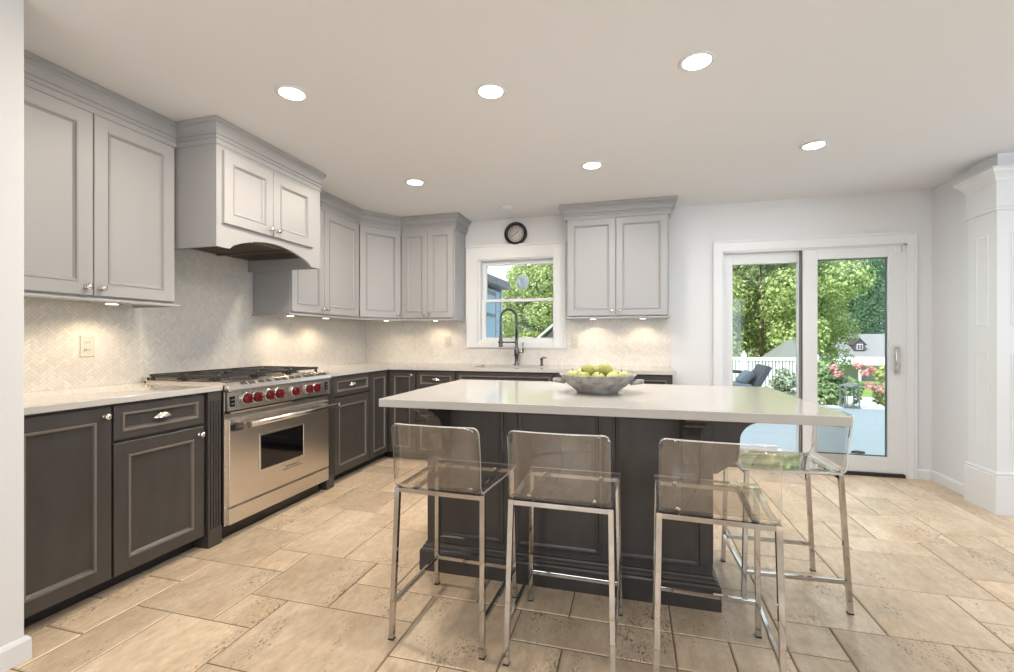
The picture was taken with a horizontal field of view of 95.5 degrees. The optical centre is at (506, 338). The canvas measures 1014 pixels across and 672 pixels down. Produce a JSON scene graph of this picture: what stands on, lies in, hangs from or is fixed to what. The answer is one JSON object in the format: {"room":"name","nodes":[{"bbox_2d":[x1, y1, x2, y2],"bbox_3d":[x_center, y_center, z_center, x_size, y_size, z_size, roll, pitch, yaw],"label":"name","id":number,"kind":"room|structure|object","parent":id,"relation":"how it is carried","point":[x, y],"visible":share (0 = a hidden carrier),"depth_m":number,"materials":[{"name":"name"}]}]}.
{"room":"kitchen","nodes":[
{"label":"kitchen","id":0,"kind":"room"},
{"bbox_2d":[0,0,23,646],"bbox_3d":[-2.386,-0.035,0.944,0.770,2.440,1.776,0,0,15],"label":"wall","id":1,"kind":"structure","parent":0,"point":[11,11],"depth_m":1.66,"materials":[{"name":"white paint"}]},
{"bbox_2d":[0,635,31,671],"bbox_3d":[-2.378,1.141,0.949,0.784,0.088,1.790,0,0,15],"label":"baseboard","id":2,"kind":"structure","parent":1,"relation":"attached to","point":[14,653],"depth_m":1.67,"materials":[{"name":"white paint"}]},
{"bbox_2d":[26,248,252,392],"bbox_3d":[-2.637,0.040,1.779,0.150,2.590,7.557,0,0,15],"label":"wall","id":3,"kind":"structure","parent":0,"point":[187,248],"depth_m":3.60,"materials":[{"name":"white paint"}]},
{"bbox_2d":[80,336,94,356],"bbox_3d":[-2.337,0.042,2.566,0.008,0.116,0.072,0,0,15],"label":"outlet","id":4,"kind":"object","parent":3,"relation":"attached to","point":[87,343],"visible":1,"depth_m":2.56,"materials":[{"name":"beige plastic"}]},
{"bbox_2d":[84,340,91,344],"bbox_3d":[-2.334,0.021,2.565,0.002,0.026,0.034,0,0,15],"label":"socket","id":5,"kind":"object","parent":4,"relation":"attached to","point":[86,342],"depth_m":2.56,"materials":[{"name":"grey plastic"}]},
{"bbox_2d":[84,347,91,351],"bbox_3d":[-2.334,0.061,2.565,0.002,0.026,0.034,0,0,15],"label":"socket","id":6,"kind":"object","parent":4,"relation":"attached to","point":[86,349],"depth_m":2.56,"materials":[{"name":"grey plastic"}]},
{"bbox_2d":[24,50,179,307],"bbox_3d":[-2.205,-0.721,2.305,0.396,1.066,0.941,0,0,15],"label":"upper cabinet","id":7,"kind":"object","parent":3,"relation":"attached to","point":[99,162],"visible":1,"depth_m":2.28,"materials":[{"name":"grey paint"}]},
{"bbox_2d":[104,302,119,304],"bbox_3d":[-2.154,-0.194,2.510,0.068,0.014,0.068,0,0,15],"label":"puck light","id":8,"kind":"object","parent":7,"relation":"attached to","point":[107,303],"visible":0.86,"depth_m":2.49,"materials":[{"name":"white plastic"}]},
{"bbox_2d":[24,249,365,392],"bbox_3d":[-2.068,-0.098,3.581,0.004,1.035,3.472,0,0,15],"label":"backsplash","id":9,"kind":"structure","parent":3,"relation":"attached to","point":[214,326],"depth_m":3.12,"materials":[{"name":"tile"}]},
{"bbox_2d":[174,115,325,271],"bbox_3d":[-1.823,-0.891,3.132,0.701,0.724,0.965,0,0,15],"label":"range hood","id":10,"kind":"object","parent":3,"relation":"attached to","point":[229,203],"visible":0.95,"depth_m":2.81,"materials":[{"name":"grey paint"}]},
{"bbox_2d":[252,190,362,319],"bbox_3d":[-1.716,-0.721,4.081,0.412,1.066,0.949,0,0,15],"label":"upper cabinet","id":11,"kind":"object","parent":3,"relation":"attached to","point":[331,291],"visible":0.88,"depth_m":4.01,"materials":[{"name":"grey paint"}]},
{"bbox_2d":[333,210,400,320],"bbox_3d":[-1.386,-0.721,4.819,0.663,1.066,0.723,0,0,15],"label":"upper cabinet","id":12,"kind":"object","parent":3,"relation":"attached to","point":[379,233],"visible":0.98,"depth_m":4.63,"materials":[{"name":"grey paint"}]},
{"bbox_2d":[6,456,1013,671],"bbox_3d":[1.075,1.186,0.785,7.535,0.004,7.277,0,0,15],"label":"floor","id":13,"kind":"structure","parent":0,"point":[305,586],"depth_m":2.04,"materials":[{"name":"tile"}]},
{"bbox_2d":[24,405,111,627],"bbox_3d":[-2.151,0.743,2.006,0.656,0.884,0.393,0,0,15],"label":"base cabinet","id":14,"kind":"object","parent":13,"relation":"on","point":[67,453],"visible":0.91,"depth_m":1.95,"materials":[{"name":"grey wood"}]},
{"bbox_2d":[24,382,222,414],"bbox_3d":[-2.085,0.285,2.289,0.637,0.030,0.974,0,0,15],"label":"countertop","id":15,"kind":"structure","parent":14,"relation":"on","point":[74,398],"depth_m":2.25,"materials":[{"name":"stone"}]},
{"bbox_2d":[98,393,205,592],"bbox_3d":[-2.036,0.743,2.433,0.656,0.884,0.488,0,0,15],"label":"base cabinet","id":16,"kind":"object","parent":13,"relation":"on","point":[158,445],"visible":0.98,"depth_m":2.32,"materials":[{"name":"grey wood"}]},
{"bbox_2d":[194,391,221,548],"bbox_3d":[-1.973,0.743,2.716,0.629,0.884,0.088,0,0,15],"label":"pilaster","id":17,"kind":"object","parent":13,"relation":"on","point":[213,527],"visible":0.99,"depth_m":2.62,"materials":[{"name":"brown wood"}]},
{"bbox_2d":[141,366,337,538],"bbox_3d":[-1.781,0.700,3.205,0.741,0.970,0.944,0,0,15],"label":"range","id":18,"kind":"object","parent":13,"relation":"on","point":[275,419],"visible":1,"depth_m":2.99,"materials":[{"name":"silver metal"}]},
{"bbox_2d":[141,371,311,384],"bbox_3d":[-1.879,0.262,3.231,0.537,0.044,0.944,0,0,15],"label":"cooktop","id":19,"kind":"object","parent":18,"relation":"in","point":[197,377],"depth_m":2.86,"materials":[{"name":"silver metal"}]},
{"bbox_2d":[230,396,234,406],"bbox_3d":[-1.615,0.369,2.708,0.007,0.060,0.032,0,0,15],"label":"switch","id":20,"kind":"object","parent":18,"relation":"attached to","point":[232,398],"depth_m":2.71,"materials":[{"name":"black"}]},
{"bbox_2d":[320,376,333,489],"bbox_3d":[-1.700,0.743,3.725,0.629,0.884,0.093,0,0,15],"label":"pilaster","id":21,"kind":"object","parent":13,"relation":"on","point":[329,483],"visible":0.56,"depth_m":3.66,"materials":[{"name":"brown wood"}]},
{"bbox_2d":[334,372,369,479],"bbox_3d":[-1.605,0.743,4.027,0.656,0.884,0.535,0,0,15],"label":"base cabinet","id":22,"kind":"object","parent":13,"relation":"on","point":[351,394],"visible":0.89,"depth_m":3.94,"materials":[{"name":"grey wood"}]},
{"bbox_2d":[361,370,419,466],"bbox_3d":[-1.289,0.743,4.694,0.917,0.884,0.914,0,0,15],"label":"base cabinet","id":23,"kind":"object","parent":13,"relation":"on","point":[383,383],"visible":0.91,"depth_m":4.46,"materials":[{"name":"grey wood"}]},
{"bbox_2d":[301,362,676,376],"bbox_3d":[-0.228,0.285,4.078,3.287,0.030,1.548,0,0,15],"label":"countertop","id":24,"kind":"structure","parent":23,"relation":"on","point":[344,369],"depth_m":4.32,"materials":[{"name":"stone"}]},
{"bbox_2d":[498,308,523,364],"bbox_3d":[0.041,-0.023,4.700,0.262,0.586,0.070,0,0,-3],"label":"faucet","id":25,"kind":"object","parent":24,"relation":"on","point":[516,350],"visible":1,"depth_m":4.69,"materials":[{"name":"grey metal"}]},
{"bbox_2d":[417,370,455,459],"bbox_3d":[-0.608,0.743,4.665,0.408,0.884,0.614,0,0,15],"label":"base cabinet","id":26,"kind":"object","parent":13,"relation":"on","point":[425,378],"visible":0.31,"depth_m":4.42,"materials":[{"name":"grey wood"}]},
{"bbox_2d":[388,423,517,660],"bbox_3d":[-0.215,0.756,1.954,0.414,0.856,0.471,0,0,17],"label":"bar stool","id":27,"kind":"object","parent":13,"relation":"on","point":[484,614],"visible":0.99,"depth_m":1.83,"materials":[{"name":"silver metal"}]},
{"bbox_2d":[456,371,554,381],"bbox_3d":[0.042,0.743,4.482,0.938,0.884,0.628,0,0,15],"label":"base cabinet","id":28,"kind":"object","parent":13,"relation":"on","point":[470,375],"visible":0.04,"depth_m":4.21,"materials":[{"name":"brown wood"}]},
{"bbox_2d":[503,430,622,671],"bbox_3d":[0.235,0.756,1.815,0.414,0.856,0.471,0,0,16],"label":"bar stool","id":29,"kind":"object","parent":13,"relation":"on","point":[615,611],"visible":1,"depth_m":1.71,"materials":[{"name":"silver metal"}]},
{"bbox_2d":[413,408,754,612],"bbox_3d":[0.402,0.743,2.334,1.657,0.884,0.856,0,0,15],"label":"kitchen island","id":30,"kind":"object","parent":13,"relation":"on","point":[565,541],"visible":0.65,"depth_m":2.17,"materials":[{"name":"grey wood"}]},
{"bbox_2d":[379,379,852,426],"bbox_3d":[0.435,0.282,2.283,1.802,0.036,1.010,0,0,15],"label":"island countertop","id":31,"kind":"structure","parent":30,"relation":"on","point":[747,404],"depth_m":1.94,"materials":[{"name":"stone"}]},
{"bbox_2d":[553,372,643,394],"bbox_3d":[0.448,0.218,2.277,0.376,0.092,0.376,0,0,-30],"label":"fruit bowl","id":32,"kind":"object","parent":31,"relation":"on","point":[582,384],"visible":0.91,"depth_m":2.16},
{"bbox_2d":[566,368,578,375],"bbox_3d":[0.329,0.182,2.289,0.071,0.072,0.070,0,0,26],"label":"apple","id":33,"kind":"object","parent":32,"relation":"in","point":[571,372],"visible":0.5,"depth_m":2.27,"materials":[{"name":"green food"}]},
{"bbox_2d":[577,369,589,375],"bbox_3d":[0.368,0.182,2.214,0.071,0.070,0.071,0,0,-13],"label":"apple","id":34,"kind":"object","parent":32,"relation":"in","point":[583,373],"visible":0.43,"depth_m":2.19,"materials":[{"name":"green food"}]},
{"bbox_2d":[581,364,594,375],"bbox_3d":[0.402,0.161,2.280,0.066,0.071,0.070,0,0,-35],"label":"apple","id":35,"kind":"object","parent":32,"relation":"in","point":[590,369],"visible":0.65,"depth_m":2.25,"materials":[{"name":"green food"}]},
{"bbox_2d":[591,372,604,376],"bbox_3d":[0.431,0.189,2.181,0.071,0.069,0.070,0,0,-17],"label":"apple","id":36,"kind":"object","parent":32,"relation":"in","point":[596,374],"visible":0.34,"depth_m":2.16,"materials":[{"name":"green food"}]},
{"bbox_2d":[598,364,612,376],"bbox_3d":[0.482,0.157,2.252,0.070,0.070,0.067,0,0,39],"label":"apple","id":37,"kind":"object","parent":32,"relation":"in","point":[605,369],"visible":0.77,"depth_m":2.23,"materials":[{"name":"green food"}]},
{"bbox_2d":[606,372,619,376],"bbox_3d":[0.504,0.191,2.184,0.068,0.068,0.071,0,0,-9],"label":"apple","id":38,"kind":"object","parent":32,"relation":"in","point":[611,374],"visible":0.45,"depth_m":2.16,"materials":[{"name":"green food"}]},
{"bbox_2d":[618,369,629,375],"bbox_3d":[0.564,0.183,2.238,0.070,0.071,0.071,0,0,-6],"label":"apple","id":39,"kind":"object","parent":32,"relation":"in","point":[624,373],"visible":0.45,"depth_m":2.22,"materials":[{"name":"green food"}]},
{"bbox_2d":[634,374,672,384],"bbox_3d":[1.210,0.743,4.165,0.500,0.884,0.628,0,0,15],"label":"base cabinet","id":40,"kind":"object","parent":13,"relation":"on","point":[648,379],"visible":0.03,"depth_m":3.87,"materials":[{"name":"brown wood"}]},
{"bbox_2d":[652,438,786,671],"bbox_3d":[0.744,0.756,1.677,0.414,0.856,0.471,0,0,18],"label":"bar stool","id":41,"kind":"object","parent":13,"relation":"on","point":[780,653],"visible":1,"depth_m":1.56,"materials":[{"name":"silver metal"}]},
{"bbox_2d":[720,404,854,615],"bbox_3d":[1.327,0.756,2.213,0.471,0.856,0.414,0,0,13],"label":"bar stool","id":42,"kind":"object","parent":13,"relation":"on","point":[807,459],"visible":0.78,"depth_m":2.07,"materials":[{"name":"silver metal"}]},
{"bbox_2d":[24,0,1013,220],"bbox_3d":[1.072,-1.315,0.775,7.835,0.120,7.557,0,0,15],"label":"ceiling","id":43,"kind":"structure","parent":0,"point":[905,95],"depth_m":2.27,"materials":[{"name":"white paint"}]},
{"bbox_2d":[275,85,308,101],"bbox_3d":[-1.099,-1.251,2.352,0.160,0.008,0.160,0,0,15],"label":"recessed light","id":44,"kind":"object","parent":43,"relation":"in","point":[288,92],"visible":1,"depth_m":2.35,"materials":[{"name":"white glass"}]},
{"bbox_2d":[405,179,424,185],"bbox_3d":[-0.736,-1.251,3.687,0.160,0.008,0.160,0,0,15],"label":"recessed light","id":45,"kind":"object","parent":43,"relation":"in","point":[414,182],"visible":1,"depth_m":3.68,"materials":[{"name":"white"}]},
{"bbox_2d":[475,83,506,99],"bbox_3d":[-0.081,-1.251,2.332,0.160,0.008,0.160,0,0,15],"label":"recessed light","id":46,"kind":"object","parent":43,"relation":"in","point":[489,91],"visible":1,"depth_m":2.33,"materials":[{"name":"white glass"}]},
{"bbox_2d":[501,205,513,210],"bbox_3d":[0.001,-1.242,4.387,0.124,0.026,0.124,0,0,15],"label":"smoke detector","id":47,"kind":"object","parent":43,"relation":"attached to","point":[505,207],"visible":1,"depth_m":4.35,"materials":[{"name":"white paint"}]},
{"bbox_2d":[581,161,602,169],"bbox_3d":[0.615,-1.251,3.326,0.160,0.008,0.160,0,0,15],"label":"recessed light","id":48,"kind":"object","parent":43,"relation":"in","point":[590,165],"visible":1,"depth_m":3.32,"materials":[{"name":"white"}]},
{"bbox_2d":[678,50,715,71],"bbox_3d":[0.859,-1.251,2.081,0.160,0.008,0.160,0,0,15],"label":"recessed light","id":49,"kind":"object","parent":43,"relation":"in","point":[698,60],"visible":1,"depth_m":2.07,"materials":[{"name":"white"}]},
{"bbox_2d":[799,140,828,150],"bbox_3d":[1.990,-1.251,2.983,0.160,0.008,0.160,0,0,15],"label":"recessed light","id":50,"kind":"object","parent":43,"relation":"in","point":[813,145],"visible":1,"depth_m":2.98,"materials":[{"name":"white"}]},
{"bbox_2d":[454,189,931,469],"bbox_3d":[1.064,0.040,4.614,5.513,2.590,0.150,0,0,15],"label":"wall","id":51,"kind":"structure","parent":0,"point":[693,230],"depth_m":4.24,"materials":[{"name":"white paint"}]},
{"bbox_2d":[401,212,470,320],"bbox_3d":[-0.751,-0.721,4.829,0.666,1.066,0.372,0,0,15],"label":"upper cabinet","id":52,"kind":"object","parent":51,"relation":"attached to","point":[432,250],"visible":1,"depth_m":4.71,"materials":[{"name":"grey paint"}]},
{"bbox_2d":[445,336,450,346],"bbox_3d":[-0.643,0.026,4.989,0.072,0.116,0.008,0,0,15],"label":"outlet","id":53,"kind":"object","parent":51,"relation":"attached to","point":[447,338],"visible":1,"depth_m":4.99,"materials":[{"name":"grey plastic"}]},
{"bbox_2d":[504,222,526,243],"bbox_3d":[0.088,-1.093,4.781,0.244,0.244,0.034,0,0,15],"label":"wall clock","id":54,"kind":"object","parent":51,"relation":"attached to","point":[515,232],"visible":1,"depth_m":4.78,"materials":[{"name":"black"}]},
{"bbox_2d":[465,241,566,347],"bbox_3d":[0.096,-0.446,4.845,1.084,1.084,0.150,0,0,15],"label":"window","id":55,"kind":"structure","parent":51,"relation":"in","point":[554,252],"depth_m":4.82,"materials":[{"name":"white paint"}]},
{"bbox_2d":[516,265,528,288],"bbox_3d":[0.159,-0.900,5.063,0.139,0.703,0.243,0,0,15],"label":"globe","id":56,"kind":"object","parent":55,"relation":"hanging from","point":[522,281],"visible":0.97,"depth_m":5.07,"materials":[{"name":"white"}]},
{"bbox_2d":[366,315,670,366],"bbox_3d":[-0.023,0.019,4.828,3.292,0.500,0.004,0,0,15],"label":"backsplash","id":57,"kind":"structure","parent":51,"relation":"attached to","point":[638,342],"depth_m":4.72,"materials":[{"name":"tile"}]},
{"bbox_2d":[571,336,577,347],"bbox_3d":[0.683,0.035,4.630,0.072,0.116,0.008,0,0,15],"label":"outlet","id":58,"kind":"object","parent":51,"relation":"attached to","point":[574,339],"visible":1,"depth_m":4.63,"materials":[{"name":"grey plastic"}]},
{"bbox_2d":[558,196,677,319],"bbox_3d":[1.036,-0.721,4.345,1.050,1.066,0.372,0,0,15],"label":"upper cabinet","id":59,"kind":"object","parent":51,"relation":"attached to","point":[618,250],"visible":1,"depth_m":4.20,"materials":[{"name":"grey paint"}]},
{"bbox_2d":[713,231,917,479],"bbox_3d":[2.704,0.141,4.150,1.589,2.092,0.210,0,0,15],"label":"door","id":60,"kind":"structure","parent":51,"relation":"in","point":[900,254],"depth_m":4.04,"materials":[{"name":"white paint"}]},
{"bbox_2d":[918,469,929,479],"bbox_3d":[3.499,1.141,3.870,0.092,0.088,0.014,0,0,15],"label":"baseboard","id":61,"kind":"structure","parent":51,"relation":"attached to","point":[923,474],"depth_m":3.86,"materials":[{"name":"white paint"}]},
{"bbox_2d":[932,170,969,482],"bbox_3d":[3.534,0.040,3.476,0.150,2.590,0.757,0,0,15],"label":"wall","id":62,"kind":"structure","parent":0,"point":[949,229],"depth_m":3.63,"materials":[{"name":"white paint"}]},
{"bbox_2d":[930,470,963,495],"bbox_3d":[3.490,1.141,3.627,0.014,0.088,0.485,0,0,15],"label":"baseboard","id":63,"kind":"structure","parent":62,"relation":"attached to","point":[956,486],"depth_m":3.64,"materials":[{"name":"white paint"}]},
{"bbox_2d":[952,152,1013,515],"bbox_3d":[4.390,-0.035,2.966,2.275,2.440,0.400,0,0,15],"label":"column","id":64,"kind":"structure","parent":62,"relation":"attached to","point":[988,190],"depth_m":3.16,"materials":[{"name":"white paint"}]},
{"label":"outside","id":65,"kind":"structure","parent":0,"visible":0},
{"bbox_2d":[735,369,884,396],"bbox_3d":[18.815,3.154,69.498,180.000,3.220,136.000,0,0,15],"label":"ground","id":66,"kind":"structure","parent":65,"point":[866,393],"depth_m":16.24,"materials":[{"name":"green plant"}]},
{"bbox_2d":[486,274,509,337],"bbox_3d":[-1.808,0.330,6.581,3.270,2.410,2.141,0,0,15],"label":"house wing","id":67,"kind":"object","parent":66,"relation":"on","point":[496,285],"visible":0.07,"depth_m":6.62,"materials":[{"name":"blue wood"}]},
{"bbox_2d":[502,264,552,337],"bbox_3d":[1.327,-1.271,21.017,5.435,6.583,5.384,0,0,31],"label":"broadleaf tree","id":68,"kind":"object","parent":66,"relation":"on","point":[540,276],"visible":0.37,"depth_m":19.66,"materials":[{"name":"green plant"}]},
{"bbox_2d":[521,287,552,332],"bbox_3d":[3.382,-2.980,22.725,5.463,10.034,5.675,0,0,-36],"label":"tree","id":69,"kind":"object","parent":66,"relation":"on","point":[534,328],"visible":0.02,"depth_m":22.19,"materials":[{"name":"green plant"}]},
{"bbox_2d":[537,324,552,337],"bbox_3d":[2.214,0.422,16.598,2.100,2.515,2.200,0,0,15],"label":"garden shed","id":70,"kind":"object","parent":66,"relation":"on","point":[548,333],"visible":0.02,"depth_m":15.90,"materials":[{"name":"white"}]},
{"bbox_2d":[733,273,763,335],"bbox_3d":[8.123,-2.603,23.343,7.917,9.681,7.993,0,0,40],"label":"broadleaf tree","id":71,"kind":"object","parent":66,"relation":"on","point":[747,281],"visible":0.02,"depth_m":22.16,"materials":[{"name":"green plant"}]},
{"bbox_2d":[735,267,764,370],"bbox_3d":[29.822,-3.454,57.024,13.588,16.458,13.459,0,0,-9],"label":"broadleaf tree","id":72,"kind":"object","parent":66,"relation":"on","point":[764,267],"visible":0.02,"depth_m":53.91,"materials":[{"name":"green plant"}]},
{"bbox_2d":[733,351,818,391],"bbox_3d":[5.092,0.950,13.643,7.262,1.190,0.170,0,0,15],"label":"picket fence","id":73,"kind":"object","parent":66,"relation":"on","point":[741,362],"visible":0.14,"depth_m":13.02,"materials":[{"name":"white wood"}]},
{"bbox_2d":[764,368,795,396],"bbox_3d":[5.930,1.101,10.095,0.816,0.938,0.798,0,0,0],"label":"variegated shrub","id":74,"kind":"object","parent":66,"relation":"on","point":[784,384],"visible":0.44,"depth_m":9.93,"materials":[{"name":"green plant"}]},
{"bbox_2d":[733,264,831,356],"bbox_3d":[15.059,-3.225,26.812,6.527,11.539,6.282,0,0,-3],"label":"tree","id":75,"kind":"object","parent":66,"relation":"on","point":[752,271],"visible":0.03,"depth_m":25.42,"materials":[{"name":"green plant"}]},
{"bbox_2d":[762,339,821,359],"bbox_3d":[8.711,0.769,14.114,1.552,1.550,1.552,0,0,38],"label":"umbrella","id":76,"kind":"object","parent":66,"relation":"on","point":[788,348],"visible":0.47,"depth_m":13.86,"materials":[{"name":"white fabric"}]},
{"bbox_2d":[738,264,861,376],"bbox_3d":[15.027,-0.967,24.192,5.542,6.777,5.595,0,0,-19],"label":"broadleaf tree","id":77,"kind":"object","parent":66,"relation":"on","point":[838,333],"visible":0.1,"depth_m":22.44,"materials":[{"name":"green plant"}]},
{"bbox_2d":[733,259,876,381],"bbox_3d":[11.839,-2.603,20.653,7.993,9.681,7.917,0,0,0],"label":"broadleaf tree","id":78,"kind":"object","parent":66,"relation":"on","point":[777,307],"visible":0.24,"depth_m":18.70,"materials":[{"name":"green plant"}]},
{"bbox_2d":[740,405,884,454],"bbox_3d":[4.671,1.435,6.732,12.500,0.200,5.803,0,0,15],"label":"deck","id":79,"kind":"object","parent":66,"relation":"on","point":[868,431],"visible":0.12,"depth_m":6.42,"materials":[{"name":"white wood"}]},
{"bbox_2d":[733,364,771,386],"bbox_3d":[3.755,0.888,8.012,1.362,0.893,0.730,0,0,15],"label":"chaise lounge","id":80,"kind":"object","parent":79,"relation":"on","point":[755,378],"visible":0.43,"depth_m":7.72,"materials":[{"name":"fabric"}]},
{"bbox_2d":[733,381,751,385],"bbox_3d":[3.625,0.809,8.032,1.060,0.110,0.640,0,0,15],"label":"seat cushion","id":81,"kind":"object","parent":80,"relation":"on","point":[735,383],"depth_m":7.73,"materials":[{"name":"blue fabric"}]},
{"bbox_2d":[735,370,754,383],"bbox_3d":[4.093,0.664,7.926,0.235,0.246,0.440,0,0,15],"label":"pillow","id":82,"kind":"object","parent":80,"relation":"on","point":[745,377],"depth_m":7.75,"materials":[{"name":"blue fabric"}]},
{"bbox_2d":[839,382,860,408],"bbox_3d":[6.643,1.089,8.924,0.341,0.490,0.341,0,0,38],"label":"lantern","id":83,"kind":"object","parent":79,"relation":"on","point":[849,400],"visible":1,"depth_m":8.87,"materials":[{"name":"metal"}]},
{"bbox_2d":[846,396,852,405],"bbox_3d":[6.643,1.208,8.924,0.110,0.190,0.110,0,0,15],"label":"candle","id":84,"kind":"object","parent":83,"relation":"on","point":[849,399],"depth_m":8.88,"materials":[{"name":"white wax"}]},
{"bbox_2d":[851,450,864,453],"bbox_3d":[4.095,1.323,5.367,0.100,0.022,0.101,0,0,-30],"label":"fallen leaf","id":85,"kind":"object","parent":79,"relation":"on","point":[853,451],"visible":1,"depth_m":5.38,"materials":[{"name":"grey"}]},
{"bbox_2d":[826,260,869,333],"bbox_3d":[44.005,-6.137,65.808,13.773,22.075,12.571,0,0,25],"label":"tree","id":86,"kind":"object","parent":66,"relation":"on","point":[845,269],"visible":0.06,"depth_m":61.59,"materials":[{"name":"green plant"}]},
{"bbox_2d":[817,397,884,406],"bbox_3d":[7.688,1.532,11.179,8.000,0.025,2.400,0,0,15],"label":"path","id":87,"kind":"structure","parent":66,"relation":"on","point":[867,401],"depth_m":10.81,"materials":[{"name":"white concrete"}]},
{"bbox_2d":[817,358,884,405],"bbox_3d":[6.966,1.006,9.742,1.310,1.195,1.456,0,0,15],"label":"flowering shrub","id":88,"kind":"object","parent":66,"relation":"on","point":[829,375],"visible":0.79,"depth_m":9.47,"materials":[{"name":"green plant"}]},
{"bbox_2d":[828,364,837,370],"bbox_3d":[6.615,0.585,9.339,0.178,0.164,0.172,0,0,-43],"label":"flower","id":89,"kind":"object","parent":88,"relation":"on","point":[831,368],"depth_m":9.32,"materials":[{"name":"pink plant"}]},
{"bbox_2d":[832,370,843,377],"bbox_3d":[6.677,0.712,9.286,0.169,0.162,0.202,0,0,-36],"label":"flower","id":90,"kind":"object","parent":88,"relation":"on","point":[837,373],"depth_m":9.28,"materials":[{"name":"pink plant"}]},
{"bbox_2d":[853,362,863,369],"bbox_3d":[7.040,0.556,9.226,0.174,0.173,0.184,0,0,-35],"label":"flower","id":91,"kind":"object","parent":88,"relation":"on","point":[856,366],"depth_m":9.20,"materials":[{"name":"pink plant"}]},
{"bbox_2d":[859,369,871,376],"bbox_3d":[7.120,0.684,9.162,0.194,0.174,0.178,0,0,-22],"label":"flower","id":92,"kind":"object","parent":88,"relation":"on","point":[863,373],"depth_m":9.14,"materials":[{"name":"pink plant"}]},
{"bbox_2d":[864,382,874,388],"bbox_3d":[7.131,0.920,9.050,0.182,0.162,0.190,0,0,15],"label":"flower","id":93,"kind":"object","parent":88,"relation":"on","point":[869,385],"depth_m":9.03,"materials":[{"name":"pink plant"}]},
{"bbox_2d":[866,365,876,372],"bbox_3d":[7.279,0.606,9.214,0.181,0.145,0.184,0,0,15],"label":"flower","id":94,"kind":"object","parent":88,"relation":"on","point":[872,369],"depth_m":9.18,"materials":[{"name":"pink plant"}]},
{"bbox_2d":[820,334,884,380],"bbox_3d":[34.417,1.929,44.088,10.600,4.810,9.900,0,0,15],"label":"house","id":95,"kind":"structure","parent":66,"relation":"on","point":[869,349],"depth_m":43.34,"materials":[{"name":"white"}]},
{"bbox_2d":[838,259,884,333],"bbox_3d":[50.200,-5.641,61.083,11.999,21.071,13.147,0,0,35],"label":"tree","id":96,"kind":"object","parent":66,"relation":"on","point":[862,259],"visible":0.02,"depth_m":61.29,"materials":[{"name":"green plant"}]},
{"bbox_2d":[847,259,884,333],"bbox_3d":[42.936,-3.876,53.754,7.555,19.095,7.408,0,0,35],"label":"conifer","id":97,"kind":"object","parent":66,"relation":"on","point":[876,309],"visible":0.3,"depth_m":53.12,"materials":[{"name":"green plant"}]},
{"bbox_2d":[871,365,884,405],"bbox_3d":[8.097,1.062,9.566,0.952,1.015,0.669,0,0,15],"label":"shrub","id":98,"kind":"object","parent":66,"relation":"on","point":[879,398],"visible":0.17,"depth_m":9.65,"materials":[{"name":"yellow plant"}]},
{"bbox_2d":[874,385,884,392],"bbox_3d":[7.326,0.991,9.057,0.180,0.190,0.176,0,0,-43],"label":"flower","id":99,"kind":"object","parent":98,"relation":"on","point":[881,389],"depth_m":9.03,"materials":[{"name":"pink plant"}]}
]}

